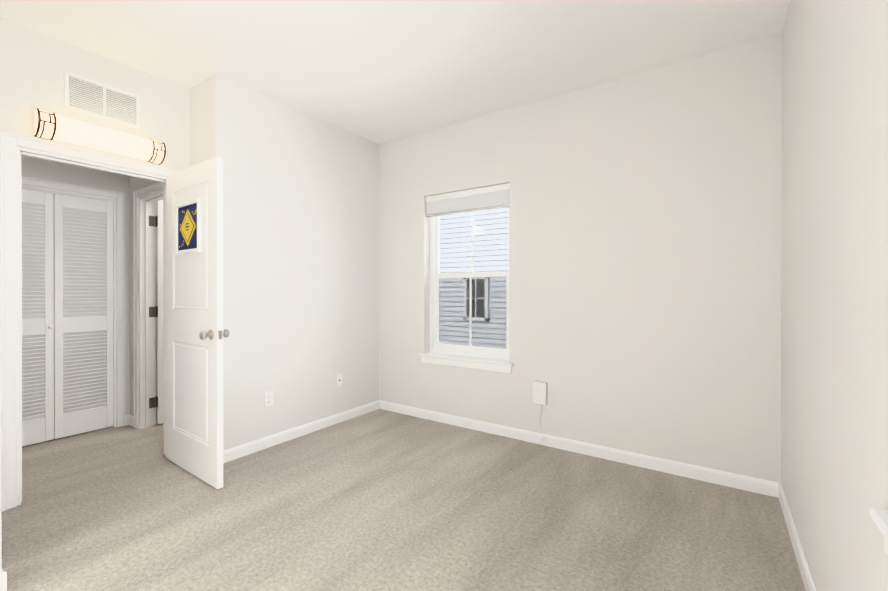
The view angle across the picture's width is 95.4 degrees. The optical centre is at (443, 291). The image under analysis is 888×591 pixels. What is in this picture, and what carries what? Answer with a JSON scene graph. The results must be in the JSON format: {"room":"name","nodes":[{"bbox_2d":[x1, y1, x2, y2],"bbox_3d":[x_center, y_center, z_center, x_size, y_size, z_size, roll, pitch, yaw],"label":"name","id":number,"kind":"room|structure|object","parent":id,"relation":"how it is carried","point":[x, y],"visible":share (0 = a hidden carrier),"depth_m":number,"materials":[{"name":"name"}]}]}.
{"room":"empty bedroom","nodes":[
{"label":"empty bedroom","id":0,"kind":"room"},
{"bbox_2d":[0,178,0,572],"bbox_3d":[-2.727,-0.146,1.153,1.030,2.740,1.840,0,0,34],"label":"wall","id":1,"kind":"structure","parent":0,"point":[0,375],"depth_m":1.62,"materials":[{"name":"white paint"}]},
{"bbox_2d":[0,571,6,590],"bbox_3d":[-2.233,1.181,0.956,0.013,0.086,1.643,0,0,34],"label":"baseboard","id":2,"kind":"structure","parent":1,"relation":"attached to","point":[3,575],"depth_m":1.63,"materials":[{"name":"white paint"}]},
{"bbox_2d":[21,155,162,426],"bbox_3d":[-2.966,-0.151,3.677,0.120,2.740,3.790,0,0,34],"label":"wall","id":3,"kind":"structure","parent":0,"point":[38,168],"depth_m":3.52,"materials":[{"name":"white paint"}]},
{"bbox_2d":[21,187,112,445],"bbox_3d":[-3.175,0.200,3.288,0.062,2.015,0.788,0,0,34],"label":"bifold closet door","id":4,"kind":"structure","parent":3,"relation":"in","point":[67,314],"depth_m":3.35,"materials":[{"name":"white paint"}]},
{"bbox_2d":[21,176,124,427],"bbox_3d":[-3.205,0.167,3.308,0.143,2.105,0.930,0,0,34],"label":"trim","id":5,"kind":"structure","parent":3,"relation":"attached to","point":[118,198],"depth_m":3.61,"materials":[{"name":"white paint"}]},
{"bbox_2d":[0,18,188,174],"bbox_3d":[-2.279,-0.149,2.625,0.120,2.740,1.100,0,0,34],"label":"wall","id":6,"kind":"structure","parent":0,"point":[34,65],"depth_m":2.48,"materials":[{"name":"white paint"}]},
{"bbox_2d":[0,131,179,511],"bbox_3d":[-2.559,0.168,2.980,1.027,2.105,1.112,0,0,34],"label":"door frame","id":7,"kind":"structure","parent":6,"relation":"attached to","point":[11,151],"depth_m":2.42,"materials":[{"name":"white paint"}]},
{"bbox_2d":[34,108,165,164],"bbox_3d":[-2.164,-0.979,2.582,0.116,0.164,0.640,0,0,34],"label":"sconce","id":8,"kind":"object","parent":6,"relation":"attached to","point":[51,126],"visible":1,"depth_m":2.52,"materials":[{"name":"white glass"}]},
{"bbox_2d":[64,71,139,128],"bbox_3d":[-2.202,-1.229,2.619,0.011,0.230,0.390,0,0,34],"label":"air vent","id":9,"kind":"object","parent":6,"relation":"in","point":[87,96],"visible":1,"depth_m":2.60,"materials":[{"name":"white plastic"}]},
{"bbox_2d":[166,156,229,488],"bbox_3d":[-1.686,0.194,2.704,0.792,2.030,0.167,0,0,36],"label":"bedroom door","id":10,"kind":"structure","parent":6,"relation":"in","point":[195,332],"depth_m":2.63,"materials":[{"name":"white paint"}]},
{"bbox_2d":[129,79,206,415],"bbox_3d":[-2.305,-0.150,3.380,1.550,2.740,0.120,0,0,34],"label":"wall","id":11,"kind":"structure","parent":0,"point":[198,124],"depth_m":3.02,"materials":[{"name":"white paint"}]},
{"bbox_2d":[155,200,163,423],"bbox_3d":[-2.384,0.191,3.960,0.167,2.030,0.759,0,0,36],"label":"room door","id":12,"kind":"structure","parent":11,"relation":"in","point":[159,306],"depth_m":3.67,"materials":[{"name":"white paint"}]},
{"bbox_2d":[207,74,378,450],"bbox_3d":[-1.184,-0.151,3.544,0.120,2.740,1.650,0,0,34],"label":"wall","id":13,"kind":"structure","parent":0,"point":[300,256],"depth_m":3.33,"materials":[{"name":"white paint"}]},
{"bbox_2d":[265,391,272,406],"bbox_3d":[-1.369,0.845,3.158,0.008,0.116,0.072,0,0,34],"label":"duplex electrical outlet","id":14,"kind":"object","parent":13,"relation":"attached to","point":[268,398],"visible":1,"depth_m":3.16,"materials":[{"name":"white plastic"}]},
{"bbox_2d":[223,400,379,462],"bbox_3d":[-1.141,1.176,3.492,0.013,0.086,1.633,0,0,34],"label":"baseboard","id":15,"kind":"structure","parent":13,"relation":"attached to","point":[251,447],"depth_m":3.34,"materials":[{"name":"white paint"}]},
{"bbox_2d":[336,374,341,386],"bbox_3d":[-0.967,0.829,3.743,0.017,0.116,0.072,0,0,34],"label":"outlet plate","id":16,"kind":"object","parent":13,"relation":"attached to","point":[338,380],"visible":1,"depth_m":3.74,"materials":[{"name":"white plastic"}]},
{"bbox_2d":[0,0,789,143],"bbox_3d":[-1.230,-1.577,1.905,5.200,0.120,4.810,0,0,34],"label":"ceiling","id":17,"kind":"structure","parent":0,"point":[380,71],"depth_m":2.48,"materials":[{"name":"white paint"}]},
{"bbox_2d":[1,409,804,590],"bbox_3d":[-1.230,1.272,1.911,5.200,0.100,4.810,0,0,34],"label":"floor","id":18,"kind":"structure","parent":0,"point":[380,500],"depth_m":2.15,"materials":[{"name":"carpet"}]},
{"bbox_2d":[379,34,781,484],"bbox_3d":[0.095,-0.151,3.782,5.070,2.740,0.180,0,0,34],"label":"wall","id":19,"kind":"structure","parent":0,"point":[645,263],"depth_m":2.86,"materials":[{"name":"white paint"}]},
{"bbox_2d":[419,352,513,372],"bbox_3d":[0.195,0.641,3.646,0.970,0.084,0.133,0,0,34],"label":"window sill","id":20,"kind":"structure","parent":19,"relation":"attached to","point":[497,365],"depth_m":3.59,"materials":[{"name":"white paint"}]},
{"bbox_2d":[426,183,508,217],"bbox_3d":[0.204,-0.810,3.657,0.882,0.198,0.058,0,0,34],"label":"window blind","id":21,"kind":"object","parent":19,"relation":"attached to","point":[494,197],"visible":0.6,"depth_m":3.62,"materials":[{"name":"white plastic"}]},
{"bbox_2d":[430,208,508,360],"bbox_3d":[0.252,-0.156,3.728,0.890,1.510,0.077,0,0,34],"label":"window","id":22,"kind":"structure","parent":19,"relation":"in","point":[473,350],"depth_m":3.76,"materials":[{"name":"white plastic"}]},
{"bbox_2d":[533,381,546,404],"bbox_3d":[0.759,0.807,3.199,0.110,0.175,0.042,0,0,34],"label":"box","id":23,"kind":"object","parent":19,"relation":"attached to","point":[539,392],"visible":0.96,"depth_m":3.18,"materials":[{"name":"white plastic"}]},
{"bbox_2d":[484,405,543,443],"bbox_3d":[0.566,1.054,3.327,0.540,0.324,0.022,0,0,34],"label":"cord","id":24,"kind":"object","parent":23,"relation":"attached to","point":[521,439],"visible":0.98,"depth_m":3.23,"materials":[{"name":"white plastic"}]},
{"bbox_2d":[380,400,775,496],"bbox_3d":[0.645,1.177,3.296,3.190,0.086,0.013,0,0,34],"label":"baseboard","id":25,"kind":"structure","parent":19,"relation":"attached to","point":[750,484],"depth_m":2.93,"materials":[{"name":"white paint"}]},
{"bbox_2d":[781,0,887,590],"bbox_3d":[0.780,-0.144,0.436,0.180,2.740,4.590,0,0,34],"label":"wall","id":26,"kind":"structure","parent":0,"point":[834,336],"depth_m":1.28,"materials":[{"name":"white paint"}]},
{"bbox_2d":[776,482,815,590],"bbox_3d":[0.750,1.182,0.568,0.013,0.086,4.410,0,0,34],"label":"baseboard","id":27,"kind":"structure","parent":26,"relation":"attached to","point":[805,573],"depth_m":1.87,"materials":[{"name":"white paint"}]},
{"bbox_2d":[870,508,887,554],"bbox_3d":[0.713,0.517,0.441,0.133,0.084,1.000,0,0,34],"label":"window sill","id":28,"kind":"structure","parent":26,"relation":"attached to","point":[879,517],"depth_m":0.85,"materials":[{"name":"white paint"}]},
{"label":"outside","id":29,"kind":"structure","parent":0,"visible":0},
{"bbox_2d":[439,208,507,348],"bbox_3d":[1.252,-0.252,7.921,13.000,8.925,0.050,0,0,34],"label":"window glass","id":30,"kind":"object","parent":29,"point":[458,219],"depth_m":8.34,"materials":[{"name":"white"}]}
]}

